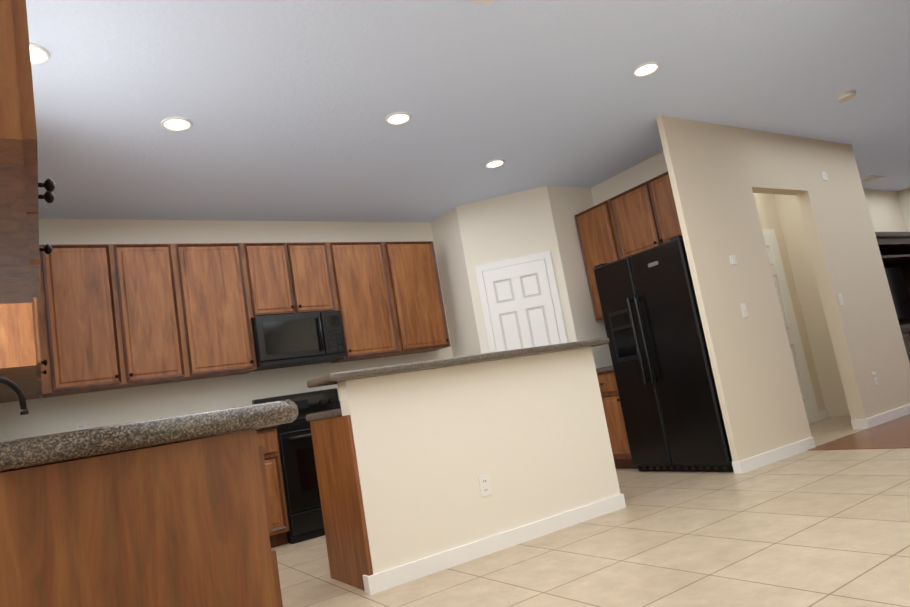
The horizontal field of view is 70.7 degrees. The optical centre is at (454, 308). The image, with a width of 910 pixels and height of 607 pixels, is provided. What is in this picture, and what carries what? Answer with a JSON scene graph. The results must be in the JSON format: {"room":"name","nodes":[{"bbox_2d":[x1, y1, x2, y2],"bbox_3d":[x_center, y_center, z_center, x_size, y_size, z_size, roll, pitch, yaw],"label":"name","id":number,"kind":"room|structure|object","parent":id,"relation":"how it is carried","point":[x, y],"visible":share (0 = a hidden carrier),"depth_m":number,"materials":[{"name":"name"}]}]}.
{"room":"kitchen","nodes":[
{"label":"kitchen","id":0,"kind":"room"},
{"bbox_2d":[0,219,452,441],"bbox_3d":[-1.126,0.516,6.010,5.290,2.740,0.120,-4,-9,-33],"label":"wall","id":1,"kind":"structure","parent":0,"point":[56,414],"depth_m":5.33,"materials":[{"name":"white paint"}]},
{"bbox_2d":[0,397,38,402],"bbox_3d":[-3.164,0.109,4.523,0.310,1.070,0.330,-4,-9,-33],"label":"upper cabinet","id":2,"kind":"object","parent":1,"relation":"attached to","point":[27,398],"depth_m":4.55,"materials":[{"name":"brown wood"}]},
{"bbox_2d":[75,421,86,429],"bbox_3d":[-2.781,0.902,4.770,0.072,0.115,0.007,-4,-9,-33],"label":"electrical outlet","id":3,"kind":"object","parent":1,"relation":"attached to","point":[80,425],"visible":0.48,"depth_m":4.77,"materials":[{"name":"white plastic"}]},
{"bbox_2d":[36,244,191,397],"bbox_3d":[-2.624,0.067,4.883,0.945,1.070,0.330,-4,-9,-33],"label":"upper cabinet","id":4,"kind":"object","parent":1,"relation":"attached to","point":[114,316],"depth_m":4.75,"materials":[{"name":"brown wood"}]},
{"bbox_2d":[176,243,256,379],"bbox_3d":[-2.008,0.019,5.292,0.537,1.070,0.330,-4,-9,-33],"label":"upper cabinet","id":5,"kind":"object","parent":1,"relation":"attached to","point":[215,293],"depth_m":5.16,"materials":[{"name":"brown wood"}]},
{"bbox_2d":[244,242,339,316],"bbox_3d":[-1.502,-0.234,5.680,0.766,0.640,0.330,-4,-9,-33],"label":"upper cabinet","id":6,"kind":"object","parent":1,"relation":"attached to","point":[297,277],"depth_m":5.55,"materials":[{"name":"brown wood"}]},
{"bbox_2d":[251,311,345,370],"bbox_3d":[-1.381,0.274,5.559,0.756,0.412,0.440,-4,-9,-33],"label":"microwave","id":7,"kind":"object","parent":6,"relation":"attached to","point":[290,340],"visible":1,"depth_m":5.40,"materials":[{"name":"black"}]},
{"bbox_2d":[331,242,403,362],"bbox_3d":[-0.913,-0.067,6.016,0.562,1.070,0.330,-4,-9,-33],"label":"upper cabinet","id":8,"kind":"object","parent":1,"relation":"attached to","point":[371,329],"depth_m":5.89,"materials":[{"name":"brown wood"}]},
{"bbox_2d":[384,241,449,355],"bbox_3d":[-0.444,-0.104,6.327,0.566,1.070,0.330,-4,-9,-33],"label":"upper cabinet","id":9,"kind":"object","parent":1,"relation":"attached to","point":[420,312],"depth_m":6.20,"materials":[{"name":"brown wood"}]},
{"bbox_2d":[26,0,909,222],"bbox_3d":[3.347,-1.942,4.109,11.260,0.060,9.030,-4,-9,-33],"label":"ceiling","id":10,"kind":"structure","parent":0,"point":[286,108],"depth_m":4.09,"materials":[{"name":"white paint"}]},
{"bbox_2d":[29,42,49,63],"bbox_3d":[-1.955,-1.169,2.933,0.176,0.020,0.176,-4,-9,-33],"label":"recessed light","id":11,"kind":"object","parent":10,"relation":"in","point":[39,54],"visible":0.52,"depth_m":2.95,"materials":[{"name":"white"}]},
{"bbox_2d":[161,117,192,130],"bbox_3d":[-1.655,-1.098,3.812,0.176,0.020,0.176,-4,-9,-33],"label":"recessed light","id":12,"kind":"object","parent":10,"relation":"in","point":[176,123],"visible":1,"depth_m":3.81,"materials":[{"name":"white"}]},
{"bbox_2d":[385,112,411,124],"bbox_3d":[-0.374,-1.256,4.237,0.176,0.020,0.176,-4,-9,-33],"label":"recessed light","id":13,"kind":"object","parent":10,"relation":"in","point":[397,118],"visible":1,"depth_m":4.23,"materials":[{"name":"white"}]},
{"bbox_2d":[470,0,493,4],"bbox_3d":[0.118,-1.518,2.918,0.330,0.017,0.330,-4,-9,-33],"label":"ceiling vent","id":14,"kind":"object","parent":10,"relation":"in","point":[487,2],"visible":1,"depth_m":3.11,"materials":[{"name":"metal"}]},
{"bbox_2d":[485,159,504,167],"bbox_3d":[0.334,-1.218,5.387,0.176,0.020,0.176,-4,-9,-33],"label":"recessed light","id":15,"kind":"object","parent":10,"relation":"in","point":[495,163],"visible":0.98,"depth_m":5.38,"materials":[{"name":"white"}]},
{"bbox_2d":[632,61,659,76],"bbox_3d":[1.231,-1.544,4.138,0.176,0.020,0.176,-4,-9,-33],"label":"recessed light","id":16,"kind":"object","parent":10,"relation":"in","point":[645,69],"visible":1,"depth_m":4.13,"materials":[{"name":"white"}]},
{"bbox_2d":[836,90,855,101],"bbox_3d":[3.162,-1.712,5.178,0.140,0.037,0.140,-4,-9,-33],"label":"smoke detector","id":17,"kind":"object","parent":10,"relation":"attached to","point":[846,96],"visible":1,"depth_m":5.14,"materials":[{"name":"white plastic"}]},
{"bbox_2d":[861,175,884,182],"bbox_3d":[5.348,-1.666,8.271,0.400,0.015,0.200,-4,-9,-33],"label":"ceiling vent","id":18,"kind":"object","parent":10,"relation":"in","point":[869,178],"visible":0.9,"depth_m":8.24,"materials":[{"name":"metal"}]},
{"bbox_2d":[338,347,620,573],"bbox_3d":[0.232,0.838,3.761,1.770,1.050,0.110,-4,-9,-33],"label":"wall","id":19,"kind":"structure","parent":0,"point":[529,434],"depth_m":3.62,"materials":[{"name":"white paint"}]},
{"bbox_2d":[307,338,609,387],"bbox_3d":[0.113,0.309,3.841,1.970,0.040,0.350,-4,-9,-33],"label":"countertop","id":20,"kind":"structure","parent":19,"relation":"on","point":[332,378],"depth_m":3.54,"materials":[{"name":"stone"}]},
{"bbox_2d":[478,474,491,496],"bbox_3d":[0.170,0.996,3.610,0.072,0.115,0.007,-4,-9,-33],"label":"outlet","id":21,"kind":"object","parent":19,"relation":"attached to","point":[484,484],"visible":1,"depth_m":3.61,"materials":[{"name":"white plastic"}]},
{"bbox_2d":[363,494,625,594],"bbox_3d":[0.305,1.309,3.683,1.820,0.085,0.123,-4,-9,-33],"label":"baseboard","id":22,"kind":"structure","parent":19,"relation":"attached to","point":[401,574],"depth_m":3.52,"materials":[{"name":"white wood"}]},
{"bbox_2d":[431,186,612,372],"bbox_3d":[0.793,0.262,6.529,1.250,2.740,1.160,-4,-9,-33],"label":"wall","id":23,"kind":"structure","parent":0,"point":[468,238],"depth_m":6.30,"materials":[{"name":"white paint"}]},
{"bbox_2d":[475,251,567,352],"bbox_3d":[0.729,0.541,6.098,0.543,2.098,0.543,-4,-9,-33],"label":"pantry door","id":24,"kind":"structure","parent":23,"relation":"in","point":[517,303],"depth_m":6.16,"materials":[{"name":"white wood"}]},
{"bbox_2d":[271,416,909,606],"bbox_3d":[3.811,0.788,3.730,11.260,0.050,9.030,-4,-9,-33],"label":"floor","id":25,"kind":"structure","parent":0,"point":[820,528],"depth_m":3.09,"materials":[{"name":"tile"}]},
{"bbox_2d":[0,430,282,606],"bbox_3d":[-0.718,0.733,1.192,0.630,0.876,0.779,-4,-9,-33],"label":"base cabinet","id":26,"kind":"object","parent":25,"relation":"on","point":[186,524],"visible":1,"depth_m":0.96,"materials":[{"name":"brown wood"}]},
{"bbox_2d":[0,399,298,472],"bbox_3d":[-1.741,0.606,2.780,0.690,0.140,4.505,-4,-9,-33],"label":"countertop","id":27,"kind":"structure","parent":26,"relation":"on","point":[25,453],"depth_m":0.95,"materials":[{"name":"stone"}]},
{"bbox_2d":[0,377,28,414],"bbox_3d":[-1.713,0.401,2.361,0.237,0.316,0.158,-4,-9,-33],"label":"faucet","id":28,"kind":"object","parent":27,"relation":"on","point":[15,387],"visible":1,"depth_m":2.46,"materials":[{"name":"black metal"}]},
{"bbox_2d":[256,428,289,547],"bbox_3d":[-1.940,1.437,4.772,1.181,0.875,0.678,-4,-9,-33],"label":"base cabinet","id":29,"kind":"object","parent":25,"relation":"on","point":[267,439],"visible":0.02,"depth_m":4.83,"materials":[{"name":"brown wood"}]},
{"bbox_2d":[252,388,339,543],"bbox_3d":[-1.140,1.243,5.309,0.758,1.135,0.712,-4,-9,-33],"label":"range","id":30,"kind":"object","parent":25,"relation":"on","point":[301,488],"visible":0.35,"depth_m":4.92,"materials":[{"name":"black metal"}]},
{"bbox_2d":[597,370,638,468],"bbox_3d":[1.620,0.986,5.882,0.678,0.875,0.478,-4,-9,-33],"label":"base cabinet","id":31,"kind":"object","parent":25,"relation":"on","point":[614,420],"visible":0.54,"depth_m":5.67,"materials":[{"name":"brown wood"}]},
{"bbox_2d":[596,365,613,372],"bbox_3d":[1.543,0.487,5.956,0.656,0.140,0.482,-4,-9,-33],"label":"countertop","id":32,"kind":"structure","parent":31,"relation":"on","point":[604,369],"depth_m":5.69,"materials":[{"name":"stone"}]},
{"bbox_2d":[593,235,733,471],"bbox_3d":[1.872,0.393,5.323,0.791,1.798,0.935,-4,-9,-33],"label":"refrigerator","id":33,"kind":"object","parent":25,"relation":"on","point":[668,396],"visible":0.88,"depth_m":5.08,"materials":[{"name":"black painted metal"},{"name":"plastic"}]},
{"bbox_3d":[0.092,0.983,3.989,1.770,0.875,0.467,-4,-9,-33],"label":"cabinet","id":34,"kind":"object","parent":25,"relation":"on","visible":0},
{"bbox_2d":[306,408,341,421],"bbox_3d":[0.017,0.534,4.049,1.840,0.040,0.463,-4,-9,-33],"label":"countertop","id":35,"kind":"structure","parent":34,"relation":"on","point":[325,414],"depth_m":3.49,"materials":[{"name":"stone"}]},
{"bbox_2d":[310,415,372,590],"bbox_3d":[0.131,0.968,3.928,1.814,0.875,0.545,-4,-9,-33],"label":"island end panel","id":36,"kind":"object","parent":34,"relation":"attached to","point":[347,544],"visible":0.5,"depth_m":3.39,"materials":[{"name":"brown wood"}]},
{"bbox_2d":[591,151,667,205],"bbox_3d":[2.025,-0.039,5.877,0.120,2.740,1.540,-4,-9,-33],"label":"wall","id":37,"kind":"structure","parent":0,"point":[636,175],"depth_m":6.15,"materials":[{"name":"white paint"}]},
{"bbox_2d":[574,201,618,320],"bbox_3d":[1.519,-0.458,6.180,0.330,1.070,0.470,-4,-9,-33],"label":"upper cabinet","id":38,"kind":"object","parent":37,"relation":"attached to","point":[598,244],"depth_m":6.15,"materials":[{"name":"brown wood"}]},
{"bbox_2d":[606,171,681,258],"bbox_3d":[1.854,-0.827,5.630,0.330,0.610,0.940,-4,-9,-33],"label":"upper cabinet","id":39,"kind":"object","parent":37,"relation":"attached to","point":[637,219],"depth_m":5.63,"materials":[{"name":"brown wood"}]},
{"bbox_2d":[656,116,909,460],"bbox_3d":[2.993,-0.238,5.626,2.880,2.740,0.120,-4,-9,-33],"label":"wall","id":40,"kind":"structure","parent":0,"point":[719,175],"depth_m":5.27,"materials":[{"name":"beige paint"}]},
{"bbox_2d":[729,255,736,264],"bbox_3d":[2.204,-0.385,5.075,0.085,0.075,0.010,-4,-9,-33],"label":"light switch","id":41,"kind":"object","parent":40,"relation":"attached to","point":[733,260],"visible":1,"depth_m":5.07,"materials":[{"name":"white plastic"}]},
{"bbox_2d":[740,303,747,317],"bbox_3d":[2.264,0.016,5.014,0.072,0.115,0.010,-4,-9,-33],"label":"light switch","id":42,"kind":"object","parent":40,"relation":"attached to","point":[744,310],"visible":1,"depth_m":5.01,"materials":[{"name":"white plastic"}]},
{"bbox_2d":[732,404,909,473],"bbox_3d":[3.211,1.058,5.437,2.893,0.085,0.133,-4,-9,-33],"label":"baseboard","id":43,"kind":"structure","parent":40,"relation":"attached to","point":[764,459],"depth_m":4.99,"materials":[{"name":"white wood"}]},
{"bbox_2d":[821,172,827,180],"bbox_3d":[3.554,-1.273,6.163,0.090,0.090,0.010,-4,-9,-33],"label":"door chime","id":44,"kind":"object","parent":40,"relation":"attached to","point":[824,176],"visible":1,"depth_m":6.16,"materials":[{"name":"white plastic"}]},
{"bbox_2d":[837,293,843,305],"bbox_3d":[3.520,-0.082,5.846,0.072,0.115,0.010,-4,-9,-33],"label":"light switch","id":45,"kind":"object","parent":40,"relation":"attached to","point":[840,298],"visible":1,"depth_m":5.84,"materials":[{"name":"white plastic"}]},
{"bbox_2d":[872,372,877,384],"bbox_3d":[3.854,0.644,5.882,0.072,0.115,0.007,-4,-9,-33],"label":"outlet","id":46,"kind":"object","parent":40,"relation":"attached to","point":[874,376],"visible":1,"depth_m":5.88,"materials":[{"name":"white plastic"}]},
{"bbox_2d":[753,193,825,410],"bbox_3d":[2.884,-0.091,6.552,2.060,2.740,0.120,-4,-9,-33],"label":"wall","id":47,"kind":"structure","parent":0,"point":[767,211],"depth_m":7.03,"materials":[{"name":"beige paint"}]},
{"bbox_2d":[762,229,820,423],"bbox_3d":[3.318,0.174,6.627,0.906,2.098,0.102,-4,-9,-33],"label":"hall door","id":48,"kind":"structure","parent":47,"relation":"in","point":[794,338],"depth_m":6.82,"materials":[{"name":"white"}]},
{"bbox_2d":[819,409,828,418],"bbox_3d":[3.215,1.186,6.366,1.880,0.085,0.013,-4,-9,-33],"label":"baseboard","id":49,"kind":"structure","parent":47,"relation":"attached to","point":[823,414],"depth_m":6.81,"materials":[{"name":"white"}]},
{"bbox_2d":[773,144,909,416],"bbox_3d":[4.003,-0.244,6.823,0.120,2.740,1.020,-4,-9,-33],"label":"wall","id":50,"kind":"structure","parent":0,"point":[818,334],"depth_m":6.90,"materials":[{"name":"beige paint"}]},
{"bbox_2d":[807,414,909,450],"bbox_3d":[6.464,0.420,4.536,5.630,0.004,7.120,-4,-9,-33],"label":"floor","id":51,"kind":"structure","parent":0,"point":[893,434],"depth_m":5.10,"materials":[{"name":"brown wood"}]},
{"bbox_2d":[875,232,909,362],"bbox_3d":[5.590,0.049,8.019,2.500,1.965,0.602,-4,-9,-33],"label":"entertainment center","id":52,"kind":"object","parent":51,"relation":"on","point":[894,248],"visible":0.27,"depth_m":8.27,"materials":[{"name":"brown wood"}]},
{"bbox_2d":[863,189,907,231],"bbox_3d":[5.257,-0.249,8.322,3.620,2.740,0.120,-4,-9,-33],"label":"wall","id":53,"kind":"structure","parent":0,"point":[885,211],"depth_m":9.05,"materials":[{"name":"beige paint"}]},
{"bbox_2d":[897,188,909,231],"bbox_3d":[8.629,-1.103,6.305,0.120,2.740,7.120,-4,-9,-33],"label":"wall","id":54,"kind":"structure","parent":0,"point":[904,197],"depth_m":9.30,"materials":[{"name":"white paint"}]},
{"bbox_3d":[-1.062,-0.202,0.917,0.120,2.740,8.870,-4,-9,-33],"label":"wall","id":55,"kind":"structure","parent":0,"visible":0},
{"bbox_2d":[0,385,41,400],"bbox_3d":[-2.869,-0.003,4.082,0.330,1.070,0.755,-4,-9,-33],"label":"upper cabinet","id":56,"kind":"object","parent":55,"relation":"attached to","point":[28,390],"depth_m":4.16,"materials":[{"name":"brown wood"}]},
{"bbox_2d":[0,297,43,388],"bbox_3d":[-2.468,-0.158,3.458,0.330,1.070,0.760,-4,-9,-33],"label":"upper cabinet","id":57,"kind":"object","parent":55,"relation":"attached to","point":[21,362],"depth_m":3.15,"materials":[{"name":"brown wood"}]},
{"bbox_2d":[0,0,54,303],"bbox_3d":[-1.174,-0.653,1.473,0.362,1.070,1.180,-4,-9,-33],"label":"upper cabinet","id":58,"kind":"object","parent":55,"relation":"attached to","point":[20,196],"visible":1,"depth_m":1.09,"materials":[{"name":"brown wood"}]}
]}

